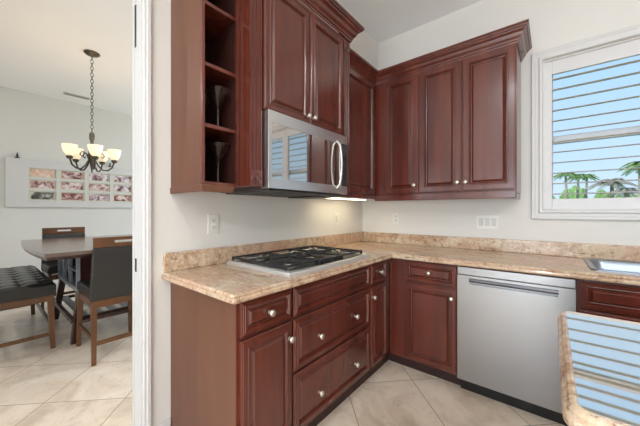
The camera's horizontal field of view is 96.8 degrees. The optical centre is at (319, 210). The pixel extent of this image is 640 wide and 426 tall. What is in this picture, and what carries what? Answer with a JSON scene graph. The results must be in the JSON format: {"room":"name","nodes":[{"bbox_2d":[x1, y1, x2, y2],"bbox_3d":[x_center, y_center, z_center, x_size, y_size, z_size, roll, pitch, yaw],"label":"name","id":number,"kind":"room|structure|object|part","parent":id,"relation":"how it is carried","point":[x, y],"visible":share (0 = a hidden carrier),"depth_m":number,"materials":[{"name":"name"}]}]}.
{"room":"kitchen","nodes":[
{"label":"kitchen","id":0,"kind":"room"},
{"bbox_2d":[0,86,131,282],"bbox_3d":[-4.747,-0.267,3.907,0.140,3.020,9.000,0,0,39],"label":"wall","id":1,"kind":"structure","parent":0,"point":[34,126],"depth_m":4.43,"materials":[{"name":"white paint"}]},
{"bbox_2d":[5,152,131,207],"bbox_3d":[-3.852,-0.457,4.853,0.056,0.800,2.042,0,0,39],"label":"picture frame","id":2,"kind":"object","parent":1,"relation":"attached to","point":[26,180],"visible":0.94,"depth_m":4.53,"materials":[{"name":"grey"}]},
{"bbox_2d":[31,169,53,177],"bbox_3d":[-4.259,-0.578,4.363,0.003,0.109,0.261,0,0,39],"label":"photograph","id":3,"kind":"object","parent":2,"relation":"attached to","point":[35,173],"depth_m":4.36},
{"bbox_2d":[31,180,53,188],"bbox_3d":[-4.259,-0.405,4.363,0.003,0.109,0.261,0,0,39],"label":"photograph","id":4,"kind":"object","parent":2,"relation":"attached to","point":[35,184],"depth_m":4.36},
{"bbox_2d":[31,192,53,199],"bbox_3d":[-4.259,-0.232,4.363,0.003,0.109,0.261,0,0,39],"label":"photograph","id":5,"kind":"object","parent":2,"relation":"attached to","point":[34,195],"depth_m":4.36},
{"bbox_2d":[62,171,82,179],"bbox_3d":[-4.038,-0.578,4.635,0.003,0.109,0.261,0,0,39],"label":"photograph","id":6,"kind":"object","parent":2,"relation":"attached to","point":[66,175],"depth_m":4.63},
{"bbox_2d":[62,182,82,189],"bbox_3d":[-4.038,-0.405,4.635,0.003,0.109,0.261,0,0,39],"label":"photograph","id":7,"kind":"object","parent":2,"relation":"attached to","point":[65,185],"depth_m":4.63},
{"bbox_2d":[62,193,82,199],"bbox_3d":[-4.038,-0.232,4.635,0.003,0.109,0.261,0,0,39],"label":"photograph","id":8,"kind":"object","parent":2,"relation":"attached to","point":[65,196],"depth_m":4.63},
{"bbox_2d":[89,174,107,180],"bbox_3d":[-3.816,-0.578,4.906,0.003,0.109,0.261,0,0,39],"label":"photograph","id":9,"kind":"object","parent":2,"relation":"attached to","point":[92,177],"depth_m":4.90},
{"bbox_2d":[89,184,107,190],"bbox_3d":[-3.816,-0.405,4.906,0.003,0.109,0.261,0,0,39],"label":"photograph","id":10,"kind":"object","parent":2,"relation":"attached to","point":[92,187],"depth_m":4.90},
{"bbox_2d":[89,194,107,200],"bbox_3d":[-3.816,-0.232,4.906,0.003,0.109,0.261,0,0,39],"label":"photograph","id":11,"kind":"object","parent":2,"relation":"attached to","point":[92,197],"depth_m":4.90},
{"bbox_2d":[114,176,130,182],"bbox_3d":[-3.595,-0.578,5.177,0.003,0.109,0.261,0,0,39],"label":"photograph","id":12,"kind":"object","parent":2,"relation":"attached to","point":[117,179],"depth_m":5.17},
{"bbox_2d":[114,185,130,191],"bbox_3d":[-3.595,-0.405,5.177,0.003,0.109,0.261,0,0,39],"label":"photograph","id":13,"kind":"object","parent":2,"relation":"attached to","point":[117,188],"depth_m":5.17},
{"bbox_2d":[114,195,130,200],"bbox_3d":[-3.595,-0.232,5.177,0.003,0.109,0.261,0,0,39],"label":"photograph","id":14,"kind":"object","parent":2,"relation":"attached to","point":[116,197],"depth_m":5.17},
{"bbox_2d":[0,0,481,115],"bbox_3d":[-0.618,-1.827,0.537,10.800,0.100,9.000,0,0,39],"label":"ceiling","id":15,"kind":"structure","parent":0,"point":[43,43],"depth_m":2.90,"materials":[{"name":"white paint"}]},
{"bbox_2d":[63,92,90,99],"bbox_3d":[-3.743,-1.769,4.378,0.100,0.016,0.320,0,0,39],"label":"ceiling vent","id":16,"kind":"object","parent":15,"relation":"in","point":[65,93],"visible":0.99,"depth_m":4.36,"materials":[{"name":"grey metal"}]},
{"bbox_2d":[61,49,120,172],"bbox_3d":[-2.557,-1.099,3.185,0.514,1.354,0.525,0,0,39],"label":"chandelier","id":17,"kind":"object","parent":15,"relation":"hanging from","point":[95,152],"visible":1,"depth_m":3.19,"materials":[{"name":"brown metal"}]},
{"bbox_3d":[-2.653,-0.646,3.013,0.136,0.117,0.136,0,0,39],"label":"lamp shade","id":18,"kind":"part","parent":17,"relation":"part of","materials":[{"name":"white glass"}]},
{"bbox_3d":[-2.769,-0.646,3.224,0.136,0.117,0.136,0,0,39],"label":"lamp shade","id":19,"kind":"part","parent":17,"relation":"part of","materials":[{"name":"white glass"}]},
{"bbox_3d":[-2.615,-0.556,3.095,0.017,0.203,0.193,0,0,25],"label":"arm","id":20,"kind":"part","parent":17,"relation":"part of","materials":[{"name":"brown metal"}]},
{"bbox_3d":[-2.679,-0.556,3.212,0.193,0.202,0.017,0,0,7],"label":"arm","id":21,"kind":"part","parent":17,"relation":"part of","materials":[{"name":"brown metal"}]},
{"bbox_3d":[-2.566,-1.329,3.198,0.024,0.820,0.024,0,0,-6],"label":"chain","id":22,"kind":"part","parent":17,"relation":"part of","materials":[{"name":"brown metal"}]},
{"bbox_3d":[-2.483,-0.556,3.120,0.193,0.203,0.017,0,0,43],"label":"arm","id":23,"kind":"part","parent":17,"relation":"part of","materials":[{"name":"brown metal"}]},
{"bbox_3d":[-2.417,-0.646,3.058,0.136,0.117,0.136,0,0,39],"label":"lamp shade","id":24,"kind":"part","parent":17,"relation":"part of","materials":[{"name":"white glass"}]},
{"bbox_3d":[-2.604,-0.646,3.399,0.136,0.117,0.136,0,0,39],"label":"lamp shade","id":25,"kind":"part","parent":17,"relation":"part of","materials":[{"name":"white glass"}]},
{"bbox_3d":[-2.466,-0.556,3.253,0.193,0.203,0.017,0,0,-29],"label":"arm","id":26,"kind":"part","parent":17,"relation":"part of","materials":[{"name":"brown metal"}]},
{"bbox_3d":[-2.386,-0.646,3.297,0.136,0.117,0.136,0,0,39],"label":"lamp shade","id":27,"kind":"part","parent":17,"relation":"part of","materials":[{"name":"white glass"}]},
{"bbox_2d":[152,0,362,425],"bbox_3d":[-1.815,-0.267,0.430,0.120,3.020,7.320,0,0,39],"label":"wall","id":28,"kind":"structure","parent":0,"point":[180,220],"depth_m":1.56,"materials":[{"name":"white paint"}]},
{"bbox_2d":[132,0,151,425],"bbox_3d":[-1.488,-0.077,0.817,0.140,2.640,1.794,0,0,39],"label":"door frame","id":29,"kind":"structure","parent":28,"relation":"in","point":[141,9],"depth_m":1.46,"materials":[{"name":"grey wood"}]},
{"bbox_3d":[-0.984,-0.052,1.502,0.012,2.590,0.003,0,0,39],"label":"stop moulding","id":30,"kind":"part","parent":29,"relation":"part of","materials":[{"name":"grey wood"}]},
{"bbox_3d":[-0.966,-0.967,1.488,0.018,0.220,0.002,0,0,39],"label":"strike plate","id":31,"kind":"part","parent":29,"relation":"part of","materials":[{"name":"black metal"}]},
{"bbox_3d":[-0.886,-0.077,1.459,0.019,2.640,0.038,0,0,39],"label":"casing","id":32,"kind":"part","parent":29,"relation":"part of","materials":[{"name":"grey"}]},
{"bbox_2d":[156,418,170,425],"bbox_3d":[-0.845,1.186,1.513,0.014,0.114,0.094,0,0,39],"label":"baseboard","id":33,"kind":"structure","parent":28,"relation":"attached to","point":[167,422],"depth_m":1.53,"materials":[{"name":"grey"}]},
{"bbox_2d":[170,0,239,193],"bbox_3d":[-0.621,-0.690,1.528,0.339,1.194,0.216,0,0,39],"label":"upper cabinet","id":34,"kind":"object","parent":28,"relation":"attached to","point":[205,34],"visible":1,"depth_m":1.49,"materials":[{"name":"brown wood"}]},
{"bbox_3d":[-0.693,-0.111,1.459,0.314,0.035,0.018,0,0,39],"label":"light rail","id":35,"kind":"part","parent":34,"relation":"part of","materials":[{"name":"brown wood"}]},
{"bbox_3d":[-0.689,-0.708,1.463,0.317,1.158,0.018,0,0,39],"label":"panel","id":36,"kind":"part","parent":34,"relation":"part of","materials":[{"name":"brown wood"}]},
{"bbox_2d":[205,146,209,159],"bbox_3d":[-0.654,-0.245,1.560,0.127,0.207,0.127,0,0,39],"label":"martini glass","id":37,"kind":"object","parent":34,"relation":"on","point":[207,152],"visible":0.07,"depth_m":1.54,"materials":[{"name":"clear"}]},
{"bbox_2d":[205,92,210,107],"bbox_3d":[-0.654,-0.529,1.560,0.127,0.207,0.127,0,0,39],"label":"martini glass","id":38,"kind":"object","parent":34,"relation":"on","point":[207,98],"visible":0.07,"depth_m":1.55,"materials":[{"name":"clear glass"}]},
{"bbox_3d":[-0.512,-0.111,1.413,0.024,0.035,0.177,0,0,39],"label":"light rail","id":39,"kind":"part","parent":34,"relation":"part of","materials":[{"name":"brown wood"}]},
{"bbox_2d":[205,85,229,125],"bbox_3d":[-0.536,-0.529,1.494,0.127,0.207,0.127,0,0,39],"label":"martini glass","id":40,"kind":"object","parent":34,"relation":"on","point":[218,95],"visible":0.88,"depth_m":1.47,"materials":[{"name":"clear glass"}]},
{"bbox_2d":[205,85,229,108],"bbox_3d":[-0.536,-0.585,1.494,0.127,0.096,0.127,0,0,39],"label":"bowl","id":41,"kind":"object","parent":40,"relation":"on","point":[218,94],"depth_m":1.46,"materials":[{"name":"clear glass"}]},
{"bbox_3d":[-0.536,-0.481,1.494,0.073,0.110,0.073,0,0,39],"label":"stem","id":42,"kind":"part","parent":40,"relation":"part of","materials":[{"name":"clear glass"}]},
{"bbox_2d":[205,142,230,181],"bbox_3d":[-0.536,-0.245,1.494,0.127,0.207,0.127,0,0,39],"label":"martini glass","id":43,"kind":"object","parent":34,"relation":"on","point":[218,150],"visible":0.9,"depth_m":1.47,"materials":[{"name":"clear glass"}]},
{"bbox_3d":[-0.536,-0.197,1.494,0.073,0.110,0.073,0,0,39],"label":"stem","id":44,"kind":"part","parent":43,"relation":"part of","materials":[{"name":"clear glass"}]},
{"bbox_2d":[205,142,230,162],"bbox_3d":[-0.536,-0.300,1.494,0.127,0.096,0.127,0,0,39],"label":"bowl","id":45,"kind":"object","parent":43,"relation":"on","point":[218,150],"depth_m":1.46,"materials":[{"name":"clear glass"}]},
{"bbox_3d":[-0.498,-0.703,1.431,0.018,1.168,0.210,0,0,39],"label":"frame","id":46,"kind":"part","parent":34,"relation":"part of","materials":[{"name":"brown wood"}]},
{"bbox_3d":[-0.622,-1.008,1.533,0.318,0.018,0.173,0,0,39],"label":"shelf","id":47,"kind":"part","parent":34,"relation":"part of","materials":[{"name":"brown wood"}]},
{"bbox_3d":[-0.622,-0.712,1.533,0.318,0.018,0.173,0,0,39],"label":"shelf","id":48,"kind":"part","parent":34,"relation":"part of","materials":[{"name":"brown wood"}]},
{"bbox_3d":[-0.622,-0.416,1.533,0.318,0.018,0.173,0,0,39],"label":"shelf","id":49,"kind":"part","parent":34,"relation":"part of","materials":[{"name":"brown wood"}]},
{"bbox_2d":[208,214,218,233],"bbox_3d":[-0.655,0.080,1.748,0.009,0.118,0.072,0,0,39],"label":"wall outlet","id":50,"kind":"object","parent":28,"relation":"attached to","point":[213,219],"visible":1,"depth_m":1.74,"materials":[{"name":"white plastic"}]},
{"bbox_2d":[163,232,362,272],"bbox_3d":[-0.179,0.278,2.322,0.020,0.102,2.077,0,0,39],"label":"backsplash","id":51,"kind":"structure","parent":28,"relation":"attached to","point":[172,261],"depth_m":1.86,"materials":[{"name":"stone"}]},
{"bbox_2d":[234,0,363,193],"bbox_3d":[-0.196,-0.766,1.920,0.501,1.275,1.088,0,0,39],"label":"upper cabinet","id":52,"kind":"object","parent":28,"relation":"attached to","point":[293,63],"visible":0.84,"depth_m":1.69,"materials":[{"name":"brown wood"}]},
{"bbox_3d":[-0.501,-0.708,1.626,0.401,1.158,0.086,0,0,39],"label":"panel","id":53,"kind":"part","parent":52,"relation":"part of","materials":[{"name":"brown wood"}]},
{"bbox_3d":[-0.186,-0.905,1.671,0.023,0.713,0.370,0,0,39],"label":"door","id":54,"kind":"part","parent":52,"relation":"part of","materials":[{"name":"brown wood"}]},
{"bbox_2d":[226,109,346,198],"bbox_3d":[-0.193,-0.318,1.919,0.503,0.445,0.750,0,0,39],"label":"microwave","id":55,"kind":"object","parent":52,"relation":"attached to","point":[301,159],"visible":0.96,"depth_m":1.70,"materials":[{"name":"grey metal"}]},
{"bbox_3d":[-0.083,-0.331,1.775,0.052,0.419,0.665,0,0,39],"label":"door","id":56,"kind":"part","parent":55,"relation":"part of","materials":[{"name":"silver metal"}]},
{"bbox_3d":[-0.070,-0.326,1.772,0.026,0.297,0.625,0,0,39],"label":"door glass","id":57,"kind":"part","parent":55,"relation":"part of","materials":[{"name":"grey glass"}]},
{"bbox_3d":[0.135,-0.322,1.968,0.058,0.343,0.020,0,0,39],"label":"handle","id":58,"kind":"part","parent":55,"relation":"part of","materials":[{"name":"silver metal"}]},
{"bbox_3d":[0.155,-0.331,2.066,0.052,0.419,0.083,0,0,39],"label":"control panel","id":59,"kind":"part","parent":55,"relation":"part of","materials":[{"name":"silver metal"}]},
{"bbox_3d":[0.052,-0.905,1.962,0.023,0.713,0.370,0,0,39],"label":"door","id":60,"kind":"part","parent":52,"relation":"part of","materials":[{"name":"brown wood"}]},
{"bbox_3d":[-0.196,-1.346,1.920,0.499,0.116,1.088,0,0,39],"label":"crown moulding","id":61,"kind":"part","parent":52,"relation":"part of","materials":[{"name":"brown wood"}]},
{"bbox_2d":[334,213,338,224],"bbox_3d":[0.159,0.076,2.746,0.009,0.118,0.072,0,0,39],"label":"light switch","id":62,"kind":"object","parent":28,"relation":"attached to","point":[336,215],"visible":1,"depth_m":2.74,"materials":[{"name":"white plastic"}]},
{"bbox_2d":[344,48,377,198],"bbox_3d":[0.343,-0.688,2.659,0.403,1.158,0.895,0,0,39],"label":"upper cabinet","id":63,"kind":"object","parent":28,"relation":"attached to","point":[363,76],"visible":0.48,"depth_m":2.44,"materials":[{"name":"brown wood"}]},
{"bbox_2d":[327,197,366,199],"bbox_3d":[0.246,-0.117,2.607,0.100,0.021,0.580,0,0,39],"label":"light","id":64,"kind":"object","parent":63,"relation":"attached to","point":[345,198],"visible":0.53,"depth_m":2.54,"materials":[{"name":"white plastic"}]},
{"bbox_2d":[327,198,360,199],"bbox_3d":[0.246,-0.108,2.607,0.070,0.004,0.560,0,0,39],"label":"diffuser","id":65,"kind":"object","parent":64,"relation":"attached to","point":[327,198],"depth_m":2.58,"materials":[{"name":"white plastic"}]},
{"bbox_3d":[0.341,-0.127,2.436,0.018,0.036,0.541,0,0,39],"label":"light rail","id":66,"kind":"part","parent":63,"relation":"part of","materials":[{"name":"brown wood"}]},
{"bbox_3d":[0.338,-0.656,2.430,0.023,1.011,0.513,0,0,39],"label":"door","id":67,"kind":"part","parent":63,"relation":"part of","materials":[{"name":"brown wood"}]},
{"bbox_3d":[0.366,-1.215,2.424,0.070,0.104,0.562,0,0,39],"label":"crown moulding","id":68,"kind":"part","parent":63,"relation":"part of","materials":[{"name":"brown wood"}]},
{"bbox_2d":[0,287,564,425],"bbox_3d":[-0.618,1.283,0.537,10.800,0.080,9.000,0,0,39],"label":"floor","id":69,"kind":"structure","parent":0,"point":[40,385],"depth_m":1.95,"materials":[{"name":"tile"}]},
{"bbox_2d":[0,265,55,348],"bbox_3d":[-3.058,0.943,2.845,1.360,0.600,0.430,0,0,39],"label":"bench","id":70,"kind":"object","parent":69,"relation":"on","point":[20,286],"visible":1,"depth_m":2.55,"materials":[{"name":"black leather"}]},
{"bbox_3d":[-3.058,0.786,2.845,1.340,0.054,0.410,0,0,39],"label":"seat frame","id":71,"kind":"part","parent":70,"relation":"part of","materials":[{"name":"brown wood"}]},
{"bbox_2d":[0,265,55,303],"bbox_3d":[-3.058,0.701,2.845,1.360,0.115,0.430,0,0,39],"label":"cushion","id":72,"kind":"object","parent":70,"relation":"on","point":[19,284],"depth_m":2.53,"materials":[{"name":"black leather"}]},
{"bbox_3d":[-3.441,1.001,3.396,0.065,0.484,0.054,0,0,39],"label":"leg","id":73,"kind":"part","parent":70,"relation":"part of","materials":[{"name":"brown wood"}]},
{"bbox_3d":[-2.442,1.001,2.580,0.065,0.484,0.054,0,0,39],"label":"leg","id":74,"kind":"part","parent":70,"relation":"part of","materials":[{"name":"brown wood"}]},
{"bbox_2d":[41,227,84,308],"bbox_3d":[-3.167,0.731,3.578,0.555,1.025,0.448,0,0,39],"label":"dining chair","id":75,"kind":"object","parent":69,"relation":"on","point":[48,268],"visible":0.26,"depth_m":3.61,"materials":[{"name":"brown wood"}]},
{"bbox_3d":[-3.128,0.688,3.547,0.436,0.090,0.440,0,0,39],"label":"seat","id":76,"kind":"part","parent":75,"relation":"part of","materials":[{"name":"grey leather"}]},
{"bbox_3d":[-3.155,0.768,3.569,0.485,0.060,0.416,0,0,39],"label":"seat frame","id":77,"kind":"part","parent":75,"relation":"part of","materials":[{"name":"brown wood"}]},
{"bbox_3d":[-3.341,0.518,3.720,0.104,0.439,0.448,0,0,39],"label":"backrest","id":78,"kind":"part","parent":75,"relation":"part of","materials":[{"name":"grey leather"}]},
{"bbox_3d":[-3.367,0.258,3.742,0.038,0.080,0.420,0,0,39],"label":"rail","id":79,"kind":"part","parent":75,"relation":"part of","materials":[{"name":"brown wood"}]},
{"bbox_2d":[21,234,131,344],"bbox_3d":[-2.244,0.788,3.336,1.640,0.910,1.700,0,0,39],"label":"dining table","id":80,"kind":"object","parent":69,"relation":"on","point":[73,255],"visible":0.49,"depth_m":2.79,"materials":[{"name":"brown wood"}]},
{"bbox_3d":[-2.995,1.004,3.268,0.096,0.477,0.114,0,0,39],"label":"leg","id":81,"kind":"part","parent":80,"relation":"part of","materials":[{"name":"brown wood"}]},
{"bbox_3d":[-2.666,1.018,2.938,0.990,0.040,0.030,0,0,39],"label":"shelf rail","id":82,"kind":"part","parent":80,"relation":"part of","materials":[{"name":"brown wood"}]},
{"bbox_3d":[-2.312,0.580,3.404,0.910,0.377,1.100,0,0,39],"label":"rack frame","id":83,"kind":"part","parent":80,"relation":"part of","materials":[{"name":"grey metal"}]},
{"bbox_3d":[-2.308,1.004,2.707,0.096,0.477,0.114,0,0,39],"label":"leg","id":84,"kind":"part","parent":80,"relation":"part of","materials":[{"name":"brown wood"}]},
{"bbox_3d":[-1.926,1.018,3.089,0.035,0.040,1.138,0,0,39],"label":"shelf rail","id":85,"kind":"part","parent":80,"relation":"part of","materials":[{"name":"brown wood"}]},
{"bbox_2d":[76,236,131,366],"bbox_3d":[-1.890,0.731,2.611,0.555,1.025,0.448,0,0,39],"label":"dining chair","id":86,"kind":"object","parent":69,"relation":"on","point":[109,283],"visible":0.73,"depth_m":2.39,"materials":[{"name":"grey leather"}]},
{"bbox_3d":[-2.205,0.992,2.611,0.067,0.503,0.047,0,0,39],"label":"leg","id":87,"kind":"part","parent":86,"relation":"part of","materials":[{"name":"brown wood"}]},
{"bbox_3d":[-1.929,0.688,2.643,0.436,0.090,0.440,0,0,39],"label":"seat","id":88,"kind":"part","parent":86,"relation":"part of","materials":[{"name":"grey leather"}]},
{"bbox_3d":[-1.837,0.992,2.310,0.091,0.503,0.047,0,0,39],"label":"leg","id":89,"kind":"part","parent":86,"relation":"part of","materials":[{"name":"brown wood"}]},
{"bbox_3d":[-1.902,0.768,2.621,0.485,0.060,0.416,0,0,39],"label":"seat frame","id":90,"kind":"part","parent":86,"relation":"part of","materials":[{"name":"brown wood"}]},
{"bbox_3d":[-1.716,0.518,2.469,0.104,0.439,0.448,0,0,39],"label":"backrest","id":91,"kind":"part","parent":86,"relation":"part of","materials":[{"name":"grey leather"}]},
{"bbox_3d":[-1.689,0.258,2.448,0.038,0.080,0.420,0,0,39],"label":"rail","id":92,"kind":"part","parent":86,"relation":"part of","materials":[{"name":"brown wood"}]},
{"bbox_3d":[-1.953,0.992,2.920,0.067,0.503,0.047,0,0,39],"label":"leg","id":93,"kind":"part","parent":86,"relation":"part of","materials":[{"name":"brown wood"}]},
{"bbox_2d":[171,283,294,425],"bbox_3d":[-0.463,0.805,1.470,0.657,0.875,0.316,0,0,39],"label":"base cabinet","id":94,"kind":"object","parent":69,"relation":"on","point":[231,364],"visible":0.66,"depth_m":1.30,"materials":[{"name":"brown wood"}]},
{"bbox_3d":[-0.581,0.805,1.365,0.606,0.875,0.003,0,0,39],"label":"panel","id":95,"kind":"part","parent":94,"relation":"part of","materials":[{"name":"brown wood"}]},
{"bbox_3d":[-0.235,0.455,1.291,0.023,0.148,0.298,0,0,39],"label":"drawer","id":96,"kind":"part","parent":94,"relation":"part of","materials":[{"name":"brown wood"}]},
{"bbox_3d":[-0.235,0.833,1.291,0.023,0.580,0.298,0,0,39],"label":"door","id":97,"kind":"part","parent":94,"relation":"part of","materials":[{"name":"brown wood"}]},
{"bbox_3d":[-0.216,0.458,1.278,0.033,0.033,0.033,0,0,39],"label":"knob","id":98,"kind":"part","parent":94,"relation":"part of","materials":[{"name":"silver metal"}]},
{"bbox_3d":[-0.138,0.621,1.374,0.033,0.033,0.033,0,0,39],"label":"knob","id":99,"kind":"part","parent":94,"relation":"part of","materials":[{"name":"silver metal"}]},
{"bbox_2d":[290,265,369,425],"bbox_3d":[-0.118,0.805,1.892,0.657,0.875,0.771,0,0,39],"label":"base cabinet","id":100,"kind":"object","parent":69,"relation":"on","point":[330,319],"visible":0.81,"depth_m":1.63,"materials":[{"name":"brown wood"}]},
{"bbox_3d":[0.006,0.993,1.550,0.033,0.033,0.033,0,0,39],"label":"knob","id":101,"kind":"part","parent":100,"relation":"part of","materials":[{"name":"silver metal"}]},
{"bbox_3d":[0.006,0.683,1.550,0.033,0.033,0.033,0,0,39],"label":"knob","id":102,"kind":"part","parent":100,"relation":"part of","materials":[{"name":"silver metal"}]},
{"bbox_3d":[0.106,0.673,1.709,0.023,0.260,0.761,0,0,39],"label":"drawer","id":103,"kind":"part","parent":100,"relation":"part of","materials":[{"name":"brown wood"}]},
{"bbox_3d":[0.106,0.966,1.709,0.023,0.295,0.761,0,0,39],"label":"drawer","id":104,"kind":"part","parent":100,"relation":"part of","materials":[{"name":"brown wood"}]},
{"bbox_2d":[363,259,388,382],"bbox_3d":[0.260,0.805,2.355,0.657,0.875,0.420,0,0,39],"label":"base cabinet","id":105,"kind":"object","parent":69,"relation":"on","point":[379,271],"visible":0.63,"depth_m":2.11,"materials":[{"name":"brown wood"}]},
{"bbox_3d":[0.435,0.833,2.113,0.023,0.580,0.256,0,0,39],"label":"door","id":106,"kind":"part","parent":105,"relation":"part of","materials":[{"name":"brown wood"}]},
{"bbox_3d":[0.435,0.455,2.113,0.023,0.148,0.256,0,0,39],"label":"drawer","id":107,"kind":"part","parent":105,"relation":"part of","materials":[{"name":"brown wood"}]},
{"bbox_2d":[389,258,460,385],"bbox_3d":[0.912,0.805,2.347,0.553,0.875,0.657,0,0,39],"label":"base cabinet","id":108,"kind":"object","parent":69,"relation":"on","point":[423,295],"visible":0.73,"depth_m":2.09,"materials":[{"name":"brown wood"}]},
{"bbox_3d":[0.796,0.455,2.068,0.371,0.148,0.023,0,0,39],"label":"drawer","id":109,"kind":"part","parent":108,"relation":"part of","materials":[{"name":"brown wood"}]},
{"bbox_3d":[0.796,0.833,2.068,0.371,0.580,0.023,0,0,39],"label":"door","id":110,"kind":"part","parent":108,"relation":"part of","materials":[{"name":"brown wood"}]},
{"bbox_2d":[457,266,575,425],"bbox_3d":[1.352,0.809,1.971,0.600,0.867,0.626,0,0,39],"label":"dishwasher","id":111,"kind":"object","parent":69,"relation":"on","point":[508,346],"visible":0.91,"depth_m":1.74,"materials":[{"name":"silver metal"}]},
{"bbox_3d":[1.161,0.459,1.735,0.454,0.024,0.018,0,0,39],"label":"bar handle","id":112,"kind":"part","parent":111,"relation":"part of","materials":[{"name":"grey metal"}]},
{"bbox_3d":[1.226,1.190,1.816,0.596,0.105,0.017,0,0,39],"label":"toe panel","id":113,"kind":"part","parent":111,"relation":"part of","materials":[{"name":"black plastic"}]},
{"bbox_2d":[557,311,639,425],"bbox_3d":[1.296,0.786,0.153,1.789,0.914,0.643,0,0,39],"label":"kitchen island","id":114,"kind":"object","parent":69,"relation":"on","point":[599,356],"visible":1,"depth_m":0.59,"materials":[{"name":"stone"}]},
{"bbox_2d":[576,279,639,322],"bbox_3d":[1.950,0.805,1.499,0.918,0.875,0.657,0,0,39],"label":"base cabinet","id":115,"kind":"object","parent":69,"relation":"on","point":[598,298],"visible":0.22,"depth_m":1.48,"materials":[{"name":"brown wood"}]},
{"bbox_2d":[161,232,639,303],"bbox_3d":[1.073,0.297,1.295,3.259,0.140,2.086,0,0,39],"label":"countertop","id":116,"kind":"structure","parent":115,"relation":"on","point":[207,271],"depth_m":1.86,"materials":[{"name":"stone"}]},
{"bbox_2d":[227,245,369,276],"bbox_3d":[-0.102,0.302,1.877,0.565,0.054,0.796,0,0,39],"label":"gas cooktop","id":117,"kind":"object","parent":116,"relation":"in","point":[303,260],"visible":1,"depth_m":1.73,"materials":[{"name":"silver metal"}]},
{"bbox_2d":[583,257,639,273],"bbox_3d":[1.998,0.417,1.512,0.850,0.193,0.510,0,0,39],"label":"sink","id":118,"kind":"object","parent":116,"relation":"in","point":[610,265],"visible":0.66,"depth_m":1.82,"materials":[{"name":"silver metal"}]},
{"bbox_3d":[1.595,0.833,1.416,0.440,0.580,0.023,0,0,39],"label":"door","id":119,"kind":"part","parent":115,"relation":"part of","materials":[{"name":"brown wood"}]},
{"bbox_2d":[299,0,377,69],"bbox_3d":[0.006,-1.602,2.416,0.190,0.350,1.700,0,0,39],"label":"wall","id":120,"kind":"structure","parent":0,"point":[363,44],"depth_m":2.82,"materials":[{"name":"white paint"}]},
{"bbox_2d":[363,0,639,330],"bbox_3d":[2.919,-0.267,1.232,6.200,3.020,0.150,0,0,39],"label":"wall","id":121,"kind":"structure","parent":0,"point":[553,23],"depth_m":2.24,"materials":[{"name":"white paint"}]},
{"bbox_2d":[393,212,398,223],"bbox_3d":[0.769,0.075,2.883,0.072,0.118,0.009,0,0,39],"label":"wall outlet","id":122,"kind":"object","parent":121,"relation":"attached to","point":[395,214],"visible":1,"depth_m":2.88,"materials":[{"name":"white plastic"}]},
{"bbox_2d":[375,19,531,200],"bbox_3d":[1.052,-0.678,2.397,1.166,1.177,0.403,0,0,39],"label":"upper cabinet","id":123,"kind":"object","parent":121,"relation":"attached to","point":[448,119],"visible":0.98,"depth_m":2.21,"materials":[{"name":"brown wood"}]},
{"bbox_3d":[0.711,-0.656,2.494,0.304,1.011,0.023,0,0,39],"label":"door","id":124,"kind":"part","parent":123,"relation":"part of","materials":[{"name":"brown wood"}]},
{"bbox_3d":[0.960,-0.656,2.290,0.328,1.011,0.023,0,0,39],"label":"door","id":125,"kind":"part","parent":123,"relation":"part of","materials":[{"name":"brown wood"}]},
{"bbox_3d":[0.936,-0.117,2.313,1.090,0.055,0.018,0,0,39],"label":"light rail","id":126,"kind":"part","parent":123,"relation":"part of","materials":[{"name":"brown wood"}]},
{"bbox_3d":[1.052,-1.215,2.397,1.166,0.104,0.402,0,0,39],"label":"crown moulding","id":127,"kind":"part","parent":123,"relation":"part of","materials":[{"name":"brown wood"}]},
{"bbox_3d":[1.224,-0.656,2.075,0.340,1.011,0.023,0,0,39],"label":"door","id":128,"kind":"part","parent":123,"relation":"part of","materials":[{"name":"brown wood"}]},
{"bbox_2d":[476,215,498,229],"bbox_3d":[1.396,0.093,2.372,0.165,0.118,0.009,0,0,39],"label":"light switch","id":129,"kind":"object","parent":121,"relation":"attached to","point":[482,221],"visible":1,"depth_m":2.37,"materials":[{"name":"white plastic"}]},
{"bbox_2d":[363,232,639,260],"bbox_3d":[1.734,0.278,2.088,3.238,0.102,0.020,0,0,39],"label":"backsplash","id":130,"kind":"structure","parent":121,"relation":"attached to","point":[567,249],"depth_m":2.23,"materials":[{"name":"stone"}]},
{"bbox_2d":[531,24,639,220],"bbox_3d":[2.171,-0.568,1.814,1.314,1.259,0.174,0,0,39],"label":"window","id":131,"kind":"structure","parent":121,"relation":"in","point":[537,212],"depth_m":2.05,"materials":[{"name":"grey"}]},
{"bbox_2d":[545,39,639,208],"bbox_3d":[1.927,-0.568,1.983,0.585,1.118,0.062,0,0,39],"label":"plantation shutter","id":132,"kind":"object","parent":131,"relation":"attached to","point":[629,49],"visible":0.8,"depth_m":2.01,"materials":[{"name":"grey wood"}]},
{"bbox_3d":[2.205,-0.568,1.856,1.172,1.118,0.045,0,0,39],"label":"sash","id":133,"kind":"part","parent":131,"relation":"part of","materials":[{"name":"grey"}]},
{"bbox_3d":[2.209,-0.572,1.857,1.070,1.030,0.004,0,0,39],"label":"glass pane","id":134,"kind":"part","parent":131,"relation":"part of","materials":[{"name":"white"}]}
]}

